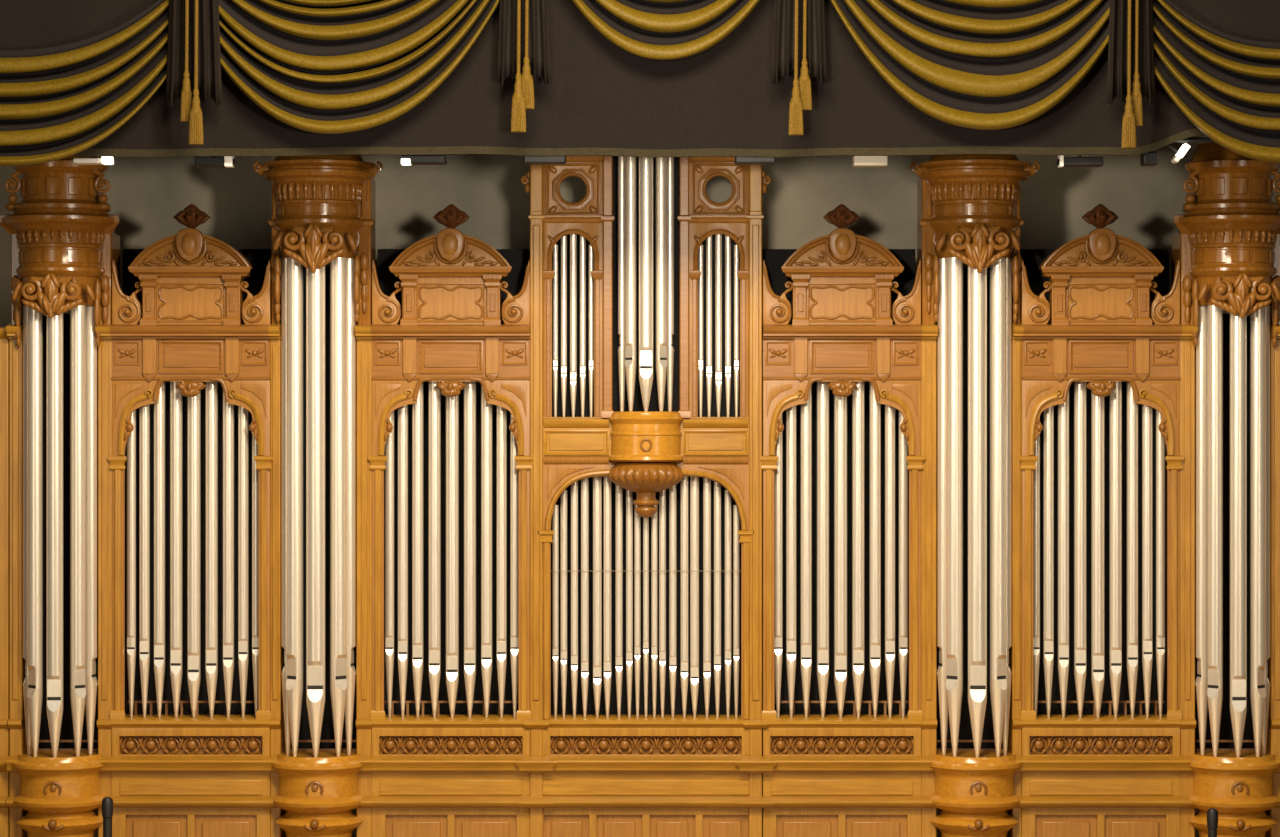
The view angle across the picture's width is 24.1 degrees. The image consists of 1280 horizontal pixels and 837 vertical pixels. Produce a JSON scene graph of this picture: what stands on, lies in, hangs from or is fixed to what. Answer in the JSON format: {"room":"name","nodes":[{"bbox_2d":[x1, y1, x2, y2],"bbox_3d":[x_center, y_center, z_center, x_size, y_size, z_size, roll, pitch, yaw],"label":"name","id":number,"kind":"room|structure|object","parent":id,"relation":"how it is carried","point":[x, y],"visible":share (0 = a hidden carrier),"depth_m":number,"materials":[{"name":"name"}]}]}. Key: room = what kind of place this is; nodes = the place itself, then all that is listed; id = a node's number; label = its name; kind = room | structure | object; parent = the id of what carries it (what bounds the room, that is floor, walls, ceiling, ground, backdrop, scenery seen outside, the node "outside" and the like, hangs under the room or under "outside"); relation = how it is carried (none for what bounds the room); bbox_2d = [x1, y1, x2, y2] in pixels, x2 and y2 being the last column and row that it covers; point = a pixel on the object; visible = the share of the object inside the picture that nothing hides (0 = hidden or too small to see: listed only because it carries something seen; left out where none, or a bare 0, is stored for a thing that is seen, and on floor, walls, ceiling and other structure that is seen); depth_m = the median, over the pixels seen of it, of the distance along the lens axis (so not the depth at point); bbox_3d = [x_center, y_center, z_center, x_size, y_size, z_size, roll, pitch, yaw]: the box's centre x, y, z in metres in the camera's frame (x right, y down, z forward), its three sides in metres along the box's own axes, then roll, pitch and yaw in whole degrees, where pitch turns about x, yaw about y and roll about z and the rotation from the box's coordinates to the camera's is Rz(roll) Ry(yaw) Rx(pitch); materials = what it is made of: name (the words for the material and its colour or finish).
{"room":"auditorium","nodes":[
{"label":"auditorium","id":0,"kind":"room"},
{"bbox_2d":[0,135,1279,836],"bbox_3d":[0.060,0.285,32.100,28.000,10.200,0.200,0,0,0],"label":"wall","id":1,"kind":"structure","parent":0,"point":[146,193],"depth_m":32.00,"materials":[{"name":"grey paint"}]},
{"bbox_3d":[0.060,-4.915,29.800,28.000,0.200,4.800,0,0,0],"label":"ceiling","id":2,"kind":"structure","parent":0,"visible":0},
{"bbox_2d":[219,0,499,133],"bbox_3d":[-2.644,-3.759,27.770,2.693,2.260,0.301,0,0,0],"label":"curtain","id":3,"kind":"object","parent":2,"relation":"hanging from","point":[315,66],"visible":1,"depth_m":27.72,"materials":[{"name":"gold fabric"}]},
{"bbox_2d":[166,0,221,106],"bbox_3d":[-4.117,-3.549,27.640,0.522,1.367,0.122,0,0,0],"label":"jabot","id":4,"kind":"object","parent":3,"relation":"hanging from","point":[209,55],"visible":0.98,"depth_m":27.65,"materials":[{"name":"brown fabric"}]},
{"bbox_2d":[0,0,1279,156],"bbox_3d":[0.000,-3.622,28.014,14.933,2.366,0.112,0,0,0],"label":"valance","id":5,"kind":"object","parent":2,"relation":"hanging from","point":[601,98],"visible":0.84,"depth_m":28.00,"materials":[{"name":"brown fabric"}]},
{"bbox_2d":[0,0,168,165],"bbox_3d":[-5.962,-3.167,27.767,3.333,1.675,0.297,0,0,0],"label":"curtain","id":6,"kind":"object","parent":5,"relation":"hanging from","point":[57,102],"visible":1,"depth_m":27.73,"materials":[{"name":"gold fabric"}]},
{"bbox_2d":[1152,0,1279,162],"bbox_3d":[6.040,-3.215,27.769,2.695,1.710,0.301,0,0,0],"label":"curtain","id":7,"kind":"object","parent":5,"relation":"hanging from","point":[1227,86],"visible":1,"depth_m":27.76,"materials":[{"name":"gold fabric"}]},
{"bbox_2d":[571,0,760,61],"bbox_3d":[0.241,-4.099,27.767,2.244,1.575,0.292,0,0,0],"label":"curtain","id":8,"kind":"object","parent":2,"relation":"hanging from","point":[654,30],"visible":1,"depth_m":27.70,"materials":[{"name":"gold fabric"}]},
{"bbox_2d":[497,0,550,85],"bbox_3d":[-1.071,-3.646,27.640,0.504,1.174,0.122,0,0,0],"label":"jabot","id":9,"kind":"object","parent":8,"relation":"hanging from","point":[538,28],"visible":0.98,"depth_m":27.65,"materials":[{"name":"brown fabric"}]},
{"bbox_2d":[771,0,826,85],"bbox_3d":[1.468,-3.646,27.640,0.522,1.174,0.122,0,0,0],"label":"jabot","id":10,"kind":"object","parent":8,"relation":"attached to","point":[783,40],"visible":0.98,"depth_m":27.65,"materials":[{"name":"brown fabric"}]},
{"bbox_2d":[829,0,1109,129],"bbox_3d":[3.033,-3.779,27.770,2.731,2.225,0.302,0,0,0],"label":"curtain","id":11,"kind":"object","parent":2,"relation":"hanging from","point":[973,64],"visible":1,"depth_m":27.72,"materials":[{"name":"gold fabric"}]},
{"bbox_2d":[1107,0,1154,105],"bbox_3d":[4.533,-3.554,27.640,0.449,1.358,0.122,0,0,0],"label":"jabot","id":12,"kind":"object","parent":11,"relation":"hanging from","point":[1118,10],"visible":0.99,"depth_m":27.65,"materials":[{"name":"brown fabric"}]},
{"bbox_3d":[0.060,5.445,27.050,28.000,0.120,10.100,0,0,0],"label":"floor","id":13,"kind":"structure","parent":0,"visible":0},
{"bbox_2d":[0,327,8,836],"bbox_3d":[-6.940,2.235,30.095,1.240,6.300,0.410,0,0,0],"label":"organ case wing","id":14,"kind":"object","parent":13,"relation":"on","point":[4,339],"visible":0.77,"depth_m":30.02,"materials":[{"name":"brown wood"}]},
{"bbox_2d":[0,156,119,836],"bbox_3d":[-5.809,1.311,30.049,1.202,8.149,1.160,0,0,-4],"label":"tower","id":15,"kind":"object","parent":13,"relation":"on","point":[65,243],"visible":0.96,"depth_m":29.92,"materials":[{"name":"brown wood"}]},
{"bbox_2d":[22,306,31,754],"bbox_3d":[-6.107,1.118,29.996,0.134,4.486,0.132,0,0,-10],"label":"pipe","id":16,"kind":"object","parent":15,"relation":"on","point":[25,308],"visible":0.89,"depth_m":29.94,"materials":[{"name":"metal"}]},
{"bbox_2d":[27,307,42,756],"bbox_3d":[-6.012,1.118,29.822,0.149,4.486,0.152,0,0,43],"label":"pipe","id":17,"kind":"object","parent":15,"relation":"on","point":[35,319],"visible":0.96,"depth_m":29.76,"materials":[{"name":"metal"}]},
{"bbox_2d":[47,313,62,757],"bbox_3d":[-5.800,1.118,29.739,0.163,4.486,0.165,0,0,0],"label":"pipe","id":18,"kind":"object","parent":15,"relation":"on","point":[55,324],"visible":0.99,"depth_m":29.67,"materials":[{"name":"metal"}]},
{"bbox_2d":[70,305,85,756],"bbox_3d":[-5.588,1.118,29.822,0.149,4.486,0.152,0,0,-43],"label":"pipe","id":19,"kind":"object","parent":15,"relation":"on","point":[77,314],"visible":0.99,"depth_m":29.76,"materials":[{"name":"metal"}]},
{"bbox_2d":[85,306,97,754],"bbox_3d":[-5.493,1.118,29.996,0.134,4.486,0.132,0,0,10],"label":"pipe","id":20,"kind":"object","parent":15,"relation":"on","point":[91,683],"visible":1,"depth_m":29.95,"materials":[{"name":"metal"}]},
{"bbox_2d":[108,204,272,836],"bbox_3d":[-4.490,1.617,30.248,1.650,7.535,0.824,0,0,0],"label":"bay","id":21,"kind":"object","parent":13,"relation":"on","point":[193,308],"visible":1,"depth_m":30.00,"materials":[{"name":"brown wood"}]},
{"bbox_2d":[127,410,135,717],"bbox_3d":[-5.120,1.402,30.198,0.092,3.216,0.095,0,0,0],"label":"pipe","id":22,"kind":"object","parent":21,"relation":"on","point":[131,442],"visible":1,"depth_m":30.16,"materials":[{"name":"metal"}]},
{"bbox_2d":[139,404,149,717],"bbox_3d":[-4.987,1.311,30.198,0.104,3.398,0.107,0,0,0],"label":"pipe","id":23,"kind":"object","parent":21,"relation":"on","point":[144,412],"visible":1,"depth_m":30.16,"materials":[{"name":"metal"}]},
{"bbox_2d":[154,382,164,717],"bbox_3d":[-4.837,1.301,30.198,0.114,3.418,0.117,0,0,0],"label":"pipe","id":24,"kind":"object","parent":21,"relation":"on","point":[159,406],"visible":1,"depth_m":30.15,"materials":[{"name":"metal"}]},
{"bbox_2d":[170,382,182,717],"bbox_3d":[-4.668,1.251,30.199,0.124,3.518,0.126,0,0,0],"label":"pipe","id":25,"kind":"object","parent":21,"relation":"on","point":[176,398],"visible":1,"depth_m":30.15,"materials":[{"name":"metal"}]},
{"bbox_2d":[187,390,200,717],"bbox_3d":[-4.490,1.251,30.199,0.132,3.518,0.134,0,0,0],"label":"pipe","id":26,"kind":"object","parent":21,"relation":"on","point":[193,403],"visible":0.99,"depth_m":30.15,"materials":[{"name":"metal"}]},
{"bbox_2d":[205,381,217,717],"bbox_3d":[-4.312,1.251,30.199,0.124,3.518,0.126,0,0,0],"label":"pipe","id":27,"kind":"object","parent":21,"relation":"on","point":[211,388],"visible":1,"depth_m":30.15,"materials":[{"name":"metal"}]},
{"bbox_2d":[223,392,233,717],"bbox_3d":[-4.143,1.301,30.198,0.114,3.418,0.117,0,0,0],"label":"pipe","id":28,"kind":"object","parent":21,"relation":"on","point":[228,409],"visible":1,"depth_m":30.15,"materials":[{"name":"metal"}]},
{"bbox_2d":[238,406,248,717],"bbox_3d":[-3.993,1.311,30.198,0.104,3.398,0.107,0,0,0],"label":"pipe","id":29,"kind":"object","parent":21,"relation":"on","point":[243,414],"visible":1,"depth_m":30.16,"materials":[{"name":"metal"}]},
{"bbox_2d":[252,418,258,717],"bbox_3d":[-3.860,1.402,30.198,0.092,3.216,0.095,0,0,0],"label":"pipe","id":30,"kind":"object","parent":21,"relation":"on","point":[255,473],"visible":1,"depth_m":30.16,"materials":[{"name":"metal"}]},
{"bbox_2d":[253,155,382,836],"bbox_3d":[-3.219,1.222,30.048,1.342,8.326,1.197,0,0,0],"label":"tower","id":31,"kind":"object","parent":13,"relation":"on","point":[324,206],"visible":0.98,"depth_m":29.98,"materials":[{"name":"brown wood"}]},
{"bbox_2d":[281,258,290,754],"bbox_3d":[-3.522,0.881,29.996,0.135,4.959,0.132,0,0,-10],"label":"pipe","id":32,"kind":"object","parent":31,"relation":"on","point":[283,260],"visible":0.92,"depth_m":29.95,"materials":[{"name":"metal"}]},
{"bbox_2d":[286,257,302,756],"bbox_3d":[-3.431,0.881,29.826,0.163,4.959,0.166,0,0,44],"label":"pipe","id":33,"kind":"object","parent":31,"relation":"on","point":[294,683],"visible":0.98,"depth_m":29.76,"materials":[{"name":"metal"}]},
{"bbox_2d":[306,266,324,757],"bbox_3d":[-3.215,0.881,29.749,0.187,4.959,0.189,0,0,0],"label":"pipe","id":34,"kind":"object","parent":31,"relation":"on","point":[315,283],"visible":0.95,"depth_m":29.68,"materials":[{"name":"metal"}]},
{"bbox_2d":[330,257,346,756],"bbox_3d":[-2.999,0.881,29.826,0.163,4.959,0.166,0,0,-44],"label":"pipe","id":35,"kind":"object","parent":31,"relation":"on","point":[338,267],"visible":0.99,"depth_m":29.76,"materials":[{"name":"metal"}]},
{"bbox_2d":[345,258,355,754],"bbox_3d":[-2.908,0.881,29.996,0.135,4.959,0.132,0,0,10],"label":"pipe","id":36,"kind":"object","parent":31,"relation":"on","point":[351,338],"visible":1,"depth_m":29.94,"materials":[{"name":"metal"}]},
{"bbox_2d":[368,204,532,836],"bbox_3d":[-1.890,1.617,30.248,1.650,7.535,0.824,0,0,0],"label":"bay","id":37,"kind":"object","parent":13,"relation":"on","point":[450,308],"visible":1,"depth_m":30.00,"materials":[{"name":"brown wood"}]},
{"bbox_2d":[385,411,393,717],"bbox_3d":[-2.520,1.402,30.198,0.092,3.216,0.095,0,0,0],"label":"pipe","id":38,"kind":"object","parent":37,"relation":"on","point":[389,446],"visible":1,"depth_m":30.16,"materials":[{"name":"metal"}]},
{"bbox_2d":[398,405,407,717],"bbox_3d":[-2.387,1.311,30.198,0.104,3.398,0.107,0,0,0],"label":"pipe","id":39,"kind":"object","parent":37,"relation":"on","point":[402,411],"visible":1,"depth_m":30.16,"materials":[{"name":"metal"}]},
{"bbox_2d":[412,383,422,717],"bbox_3d":[-2.237,1.301,30.198,0.114,3.418,0.117,0,0,0],"label":"pipe","id":40,"kind":"object","parent":37,"relation":"on","point":[417,408],"visible":1,"depth_m":30.15,"materials":[{"name":"metal"}]},
{"bbox_2d":[428,382,440,717],"bbox_3d":[-2.068,1.251,30.199,0.124,3.518,0.126,0,0,0],"label":"pipe","id":41,"kind":"object","parent":37,"relation":"on","point":[434,394],"visible":1,"depth_m":30.15,"materials":[{"name":"metal"}]},
{"bbox_2d":[446,395,458,717],"bbox_3d":[-1.890,1.251,30.199,0.132,3.518,0.134,0,0,0],"label":"pipe","id":42,"kind":"object","parent":37,"relation":"on","point":[452,403],"visible":1,"depth_m":30.14,"materials":[{"name":"metal"}]},
{"bbox_2d":[464,381,475,717],"bbox_3d":[-1.712,1.251,30.199,0.124,3.518,0.126,0,0,0],"label":"pipe","id":43,"kind":"object","parent":37,"relation":"on","point":[470,389],"visible":1,"depth_m":30.15,"materials":[{"name":"metal"}]},
{"bbox_2d":[481,385,491,717],"bbox_3d":[-1.543,1.301,30.198,0.114,3.418,0.117,0,0,0],"label":"pipe","id":44,"kind":"object","parent":37,"relation":"on","point":[486,409],"visible":1,"depth_m":30.15,"materials":[{"name":"metal"}]},
{"bbox_2d":[496,405,506,717],"bbox_3d":[-1.393,1.311,30.198,0.104,3.398,0.107,0,0,0],"label":"pipe","id":45,"kind":"object","parent":37,"relation":"on","point":[501,413],"visible":1,"depth_m":30.16,"materials":[{"name":"metal"}]},
{"bbox_2d":[510,412,518,717],"bbox_3d":[-1.260,1.402,30.198,0.092,3.216,0.095,0,0,0],"label":"pipe","id":46,"kind":"object","parent":37,"relation":"on","point":[514,473],"visible":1,"depth_m":30.16,"materials":[{"name":"metal"}]},
{"bbox_2d":[514,156,777,836],"bbox_3d":[0.060,1.190,30.147,2.620,8.390,1.027,0,0,0],"label":"organ case","id":47,"kind":"object","parent":13,"relation":"on","point":[591,776],"visible":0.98,"depth_m":29.99,"materials":[{"name":"brown wood"}]},
{"bbox_2d":[552,505,558,717],"bbox_3d":[-0.850,1.940,30.198,0.062,2.139,0.065,0,0,0],"label":"pipe","id":48,"kind":"object","parent":47,"relation":"on","point":[555,517],"visible":1,"depth_m":30.18,"materials":[{"name":"metal"}]},
{"bbox_2d":[560,490,566,717],"bbox_3d":[-0.766,1.865,30.198,0.068,2.290,0.072,0,0,0],"label":"pipe","id":49,"kind":"object","parent":47,"relation":"on","point":[563,497],"visible":1,"depth_m":30.17,"materials":[{"name":"metal"}]},
{"bbox_2d":[571,481,577,717],"bbox_3d":[-0.660,1.815,30.198,0.074,2.391,0.077,0,0,0],"label":"pipe","id":50,"kind":"object","parent":47,"relation":"on","point":[574,486],"visible":1,"depth_m":30.17,"materials":[{"name":"metal"}]},
{"bbox_2d":[581,478,588,717],"bbox_3d":[-0.555,1.784,30.198,0.079,2.451,0.082,0,0,0],"label":"pipe","id":51,"kind":"object","parent":47,"relation":"on","point":[584,482],"visible":1,"depth_m":30.16,"materials":[{"name":"metal"}]},
{"bbox_2d":[593,476,601,717],"bbox_3d":[-0.430,1.774,30.198,0.089,2.471,0.092,0,0,0],"label":"pipe","id":52,"kind":"object","parent":47,"relation":"on","point":[597,481],"visible":1,"depth_m":30.16,"materials":[{"name":"metal"}]},
{"bbox_2d":[604,476,611,717],"bbox_3d":[-0.327,1.764,30.198,0.080,2.492,0.084,0,0,0],"label":"pipe","id":53,"kind":"object","parent":47,"relation":"on","point":[607,482],"visible":1,"depth_m":30.16,"materials":[{"name":"metal"}]},
{"bbox_2d":[615,484,622,717],"bbox_3d":[-0.211,1.764,30.198,0.074,2.492,0.077,0,0,0],"label":"pipe","id":54,"kind":"object","parent":47,"relation":"on","point":[618,490],"visible":0.92,"depth_m":30.17,"materials":[{"name":"metal"}]},
{"bbox_2d":[618,156,624,411],"bbox_3d":[-0.181,-1.625,29.969,0.083,3.112,0.080,0,0,-12],"label":"pipe","id":55,"kind":"object","parent":47,"relation":"on","point":[621,159],"visible":0.83,"depth_m":29.94,"materials":[{"name":"metal"}]},
{"bbox_2d":[626,489,632,717],"bbox_3d":[-0.107,1.789,30.198,0.068,2.441,0.072,0,0,0],"label":"pipe","id":56,"kind":"object","parent":47,"relation":"on","point":[629,494],"visible":0.92,"depth_m":30.17,"materials":[{"name":"metal"}]},
{"bbox_2d":[625,156,635,411],"bbox_3d":[-0.092,-1.618,29.826,0.110,3.097,0.113,0,0,38],"label":"pipe","id":57,"kind":"object","parent":47,"relation":"on","point":[630,162],"visible":0.89,"depth_m":29.79,"materials":[{"name":"metal"}]},
{"bbox_2d":[634,505,640,717],"bbox_3d":[-0.025,1.940,30.198,0.062,2.139,0.065,0,0,0],"label":"pipe","id":58,"kind":"object","parent":47,"relation":"on","point":[637,519],"visible":0.98,"depth_m":30.18,"materials":[{"name":"metal"}]},
{"bbox_2d":[639,157,652,411],"bbox_3d":[0.060,-1.615,29.774,0.144,3.092,0.146,0,0,0],"label":"pipe","id":59,"kind":"object","parent":47,"relation":"on","point":[645,163],"visible":0.8,"depth_m":29.72,"materials":[{"name":"metal"}]},
{"bbox_2d":[608,462,683,491],"bbox_3d":[0.060,0.588,30.020,0.773,0.296,0.773,0,0,0],"label":"corbel","id":60,"kind":"object","parent":47,"relation":"on","point":[631,476],"depth_m":29.76,"materials":[{"name":"brown wood"}]},
{"bbox_2d":[656,157,666,411],"bbox_3d":[0.212,-1.618,29.826,0.110,3.097,0.113,0,0,-38],"label":"pipe","id":61,"kind":"object","parent":47,"relation":"on","point":[661,162],"visible":0.83,"depth_m":29.79,"materials":[{"name":"metal"}]},
{"bbox_2d":[659,489,665,717],"bbox_3d":[0.227,1.789,30.198,0.068,2.441,0.072,0,0,0],"label":"pipe","id":62,"kind":"object","parent":47,"relation":"on","point":[662,494],"visible":0.91,"depth_m":30.17,"materials":[{"name":"metal"}]},
{"bbox_2d":[667,157,673,411],"bbox_3d":[0.301,-1.625,29.969,0.083,3.112,0.080,0,0,12],"label":"pipe","id":63,"kind":"object","parent":47,"relation":"on","point":[670,160],"visible":0.81,"depth_m":29.94,"materials":[{"name":"metal"}]},
{"bbox_2d":[669,484,676,717],"bbox_3d":[0.331,1.764,30.198,0.074,2.492,0.077,0,0,0],"label":"pipe","id":64,"kind":"object","parent":47,"relation":"on","point":[672,490],"visible":0.87,"depth_m":30.17,"materials":[{"name":"metal"}]},
{"bbox_2d":[680,476,687,717],"bbox_3d":[0.447,1.764,30.198,0.080,2.492,0.084,0,0,0],"label":"pipe","id":65,"kind":"object","parent":47,"relation":"on","point":[684,482],"visible":1,"depth_m":30.16,"materials":[{"name":"metal"}]},
{"bbox_2d":[690,476,698,717],"bbox_3d":[0.550,1.774,30.198,0.089,2.471,0.092,0,0,0],"label":"pipe","id":66,"kind":"object","parent":47,"relation":"on","point":[694,481],"visible":1,"depth_m":30.16,"materials":[{"name":"metal"}]},
{"bbox_2d":[703,478,710,717],"bbox_3d":[0.675,1.784,30.198,0.079,2.451,0.082,0,0,0],"label":"pipe","id":67,"kind":"object","parent":47,"relation":"on","point":[706,482],"visible":1,"depth_m":30.16,"materials":[{"name":"metal"}]},
{"bbox_2d":[714,481,720,717],"bbox_3d":[0.780,1.815,30.198,0.074,2.391,0.077,0,0,0],"label":"pipe","id":68,"kind":"object","parent":47,"relation":"on","point":[717,487],"visible":1,"depth_m":30.17,"materials":[{"name":"metal"}]},
{"bbox_2d":[725,490,730,717],"bbox_3d":[0.886,1.865,30.198,0.068,2.290,0.072,0,0,0],"label":"pipe","id":69,"kind":"object","parent":47,"relation":"on","point":[727,494],"visible":1,"depth_m":30.17,"materials":[{"name":"metal"}]},
{"bbox_2d":[760,204,924,836],"bbox_3d":[2.020,1.617,30.248,1.650,7.535,0.824,0,0,0],"label":"bay","id":70,"kind":"object","parent":13,"relation":"on","point":[842,308],"visible":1,"depth_m":30.00,"materials":[{"name":"brown wood"}]},
{"bbox_2d":[774,412,782,717],"bbox_3d":[1.390,1.402,30.198,0.092,3.216,0.095,0,0,0],"label":"pipe","id":71,"kind":"object","parent":70,"relation":"on","point":[778,473],"visible":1,"depth_m":30.16,"materials":[{"name":"metal"}]},
{"bbox_2d":[786,406,795,717],"bbox_3d":[1.523,1.311,30.198,0.104,3.398,0.107,0,0,0],"label":"pipe","id":72,"kind":"object","parent":70,"relation":"on","point":[790,412],"visible":1,"depth_m":30.16,"materials":[{"name":"metal"}]},
{"bbox_2d":[801,385,811,717],"bbox_3d":[1.673,1.301,30.198,0.114,3.418,0.117,0,0,0],"label":"pipe","id":73,"kind":"object","parent":70,"relation":"on","point":[806,409],"visible":1,"depth_m":30.15,"materials":[{"name":"metal"}]},
{"bbox_2d":[817,381,828,717],"bbox_3d":[1.842,1.251,30.199,0.124,3.518,0.126,0,0,0],"label":"pipe","id":74,"kind":"object","parent":70,"relation":"on","point":[822,389],"visible":1,"depth_m":30.15,"materials":[{"name":"metal"}]},
{"bbox_2d":[834,395,846,717],"bbox_3d":[2.020,1.251,30.199,0.132,3.518,0.134,0,0,0],"label":"pipe","id":75,"kind":"object","parent":70,"relation":"on","point":[840,403],"visible":0.99,"depth_m":30.14,"materials":[{"name":"metal"}]},
{"bbox_2d":[852,382,864,717],"bbox_3d":[2.198,1.251,30.199,0.124,3.518,0.126,0,0,0],"label":"pipe","id":76,"kind":"object","parent":70,"relation":"on","point":[858,394],"visible":1,"depth_m":30.15,"materials":[{"name":"metal"}]},
{"bbox_2d":[869,382,880,717],"bbox_3d":[2.367,1.301,30.198,0.114,3.418,0.117,0,0,0],"label":"pipe","id":77,"kind":"object","parent":70,"relation":"on","point":[874,407],"visible":1,"depth_m":30.15,"materials":[{"name":"metal"}]},
{"bbox_2d":[885,405,894,717],"bbox_3d":[2.517,1.311,30.198,0.104,3.398,0.107,0,0,0],"label":"pipe","id":78,"kind":"object","parent":70,"relation":"on","point":[889,411],"visible":1,"depth_m":30.16,"materials":[{"name":"metal"}]},
{"bbox_2d":[899,411,907,717],"bbox_3d":[2.650,1.402,30.198,0.092,3.216,0.095,0,0,0],"label":"pipe","id":79,"kind":"object","parent":70,"relation":"on","point":[903,446],"visible":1,"depth_m":30.16,"materials":[{"name":"metal"}]},
{"bbox_2d":[910,154,1039,836],"bbox_3d":[3.349,1.222,30.048,1.295,8.326,1.143,0,0,2],"label":"tower","id":80,"kind":"object","parent":13,"relation":"on","point":[968,205],"visible":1,"depth_m":29.96,"materials":[{"name":"brown wood"}]},
{"bbox_2d":[937,258,948,754],"bbox_3d":[3.038,0.881,29.996,0.135,4.959,0.132,0,0,-10],"label":"pipe","id":81,"kind":"object","parent":80,"relation":"on","point":[942,302],"visible":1,"depth_m":29.94,"materials":[{"name":"metal"}]},
{"bbox_2d":[946,257,962,756],"bbox_3d":[3.129,0.881,29.826,0.163,4.959,0.166,0,0,44],"label":"pipe","id":82,"kind":"object","parent":80,"relation":"on","point":[954,681],"visible":1,"depth_m":29.76,"materials":[{"name":"metal"}]},
{"bbox_2d":[968,265,986,757],"bbox_3d":[3.345,0.881,29.749,0.187,4.959,0.189,0,0,0],"label":"pipe","id":83,"kind":"object","parent":80,"relation":"on","point":[977,282],"visible":0.97,"depth_m":29.68,"materials":[{"name":"metal"}]},
{"bbox_2d":[990,257,1006,756],"bbox_3d":[3.561,0.881,29.826,0.163,4.959,0.166,0,0,-44],"label":"pipe","id":84,"kind":"object","parent":80,"relation":"on","point":[998,683],"visible":0.98,"depth_m":29.76,"materials":[{"name":"metal"}]},
{"bbox_2d":[1002,258,1011,754],"bbox_3d":[3.652,0.881,29.996,0.135,4.959,0.132,0,0,10],"label":"pipe","id":85,"kind":"object","parent":80,"relation":"on","point":[1008,260],"visible":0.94,"depth_m":29.95,"materials":[{"name":"metal"}]},
{"bbox_2d":[1019,204,1183,836],"bbox_3d":[4.610,1.617,30.248,1.650,7.535,0.824,0,0,0],"label":"bay","id":86,"kind":"object","parent":13,"relation":"on","point":[1098,309],"visible":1,"depth_m":30.00,"materials":[{"name":"brown wood"}]},
{"bbox_2d":[1033,418,1039,716],"bbox_3d":[3.980,1.402,30.198,0.092,3.216,0.095,0,0,0],"label":"pipe","id":87,"kind":"object","parent":86,"relation":"on","point":[1036,473],"visible":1,"depth_m":30.16,"materials":[{"name":"metal"}]},
{"bbox_2d":[1043,406,1053,717],"bbox_3d":[4.113,1.311,30.198,0.104,3.398,0.107,0,0,0],"label":"pipe","id":88,"kind":"object","parent":86,"relation":"on","point":[1048,414],"visible":1,"depth_m":30.16,"materials":[{"name":"metal"}]},
{"bbox_2d":[1058,392,1068,717],"bbox_3d":[4.263,1.301,30.198,0.114,3.418,0.117,0,0,0],"label":"pipe","id":89,"kind":"object","parent":86,"relation":"on","point":[1063,409],"visible":1,"depth_m":30.15,"materials":[{"name":"metal"}]},
{"bbox_2d":[1074,381,1085,717],"bbox_3d":[4.432,1.251,30.199,0.124,3.518,0.126,0,0,0],"label":"pipe","id":90,"kind":"object","parent":86,"relation":"on","point":[1079,387],"visible":1,"depth_m":30.15,"materials":[{"name":"metal"}]},
{"bbox_2d":[1091,390,1104,717],"bbox_3d":[4.610,1.251,30.199,0.132,3.518,0.134,0,0,0],"label":"pipe","id":91,"kind":"object","parent":86,"relation":"on","point":[1097,403],"visible":1,"depth_m":30.15,"materials":[{"name":"metal"}]},
{"bbox_2d":[1109,382,1121,717],"bbox_3d":[4.788,1.251,30.199,0.124,3.518,0.126,0,0,0],"label":"pipe","id":92,"kind":"object","parent":86,"relation":"on","point":[1115,398],"visible":1,"depth_m":30.15,"materials":[{"name":"metal"}]},
{"bbox_2d":[1127,382,1137,717],"bbox_3d":[4.957,1.301,30.198,0.114,3.418,0.117,0,0,0],"label":"pipe","id":93,"kind":"object","parent":86,"relation":"on","point":[1132,406],"visible":1,"depth_m":30.15,"materials":[{"name":"metal"}]},
{"bbox_2d":[1142,404,1152,717],"bbox_3d":[5.107,1.311,30.198,0.104,3.398,0.107,0,0,0],"label":"pipe","id":94,"kind":"object","parent":86,"relation":"on","point":[1147,412],"visible":1,"depth_m":30.16,"materials":[{"name":"metal"}]},
{"bbox_2d":[1156,410,1164,717],"bbox_3d":[5.240,1.402,30.198,0.092,3.216,0.095,0,0,0],"label":"pipe","id":95,"kind":"object","parent":86,"relation":"on","point":[1160,442],"visible":1,"depth_m":30.16,"materials":[{"name":"metal"}]},
{"bbox_2d":[1172,143,1279,836],"bbox_3d":[5.939,1.311,30.049,1.202,8.149,1.160,0,0,4],"label":"tower","id":96,"kind":"object","parent":13,"relation":"on","point":[1226,244],"visible":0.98,"depth_m":29.92,"materials":[{"name":"brown wood"}]},
{"bbox_2d":[1195,306,1207,754],"bbox_3d":[5.623,1.118,29.996,0.134,4.486,0.132,0,0,-10],"label":"pipe","id":97,"kind":"object","parent":96,"relation":"on","point":[1201,683],"visible":1,"depth_m":29.95,"materials":[{"name":"metal"}]},
{"bbox_2d":[1207,305,1222,756],"bbox_3d":[5.718,1.118,29.822,0.149,4.486,0.152,0,0,43],"label":"pipe","id":98,"kind":"object","parent":96,"relation":"on","point":[1215,314],"visible":0.98,"depth_m":29.76,"materials":[{"name":"metal"}]},
{"bbox_2d":[1230,313,1246,757],"bbox_3d":[5.930,1.118,29.739,0.163,4.486,0.165,0,0,0],"label":"pipe","id":99,"kind":"object","parent":96,"relation":"on","point":[1238,325],"visible":0.98,"depth_m":29.68,"materials":[{"name":"metal"}]},
{"bbox_2d":[1250,307,1265,756],"bbox_3d":[6.142,1.118,29.822,0.149,4.486,0.152,0,0,-43],"label":"pipe","id":100,"kind":"object","parent":96,"relation":"on","point":[1257,319],"visible":0.95,"depth_m":29.76,"materials":[{"name":"metal"}]},
{"bbox_2d":[1261,306,1270,754],"bbox_3d":[6.237,1.118,29.996,0.134,4.486,0.132,0,0,10],"label":"pipe","id":101,"kind":"object","parent":96,"relation":"on","point":[1267,308],"visible":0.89,"depth_m":29.94,"materials":[{"name":"metal"}]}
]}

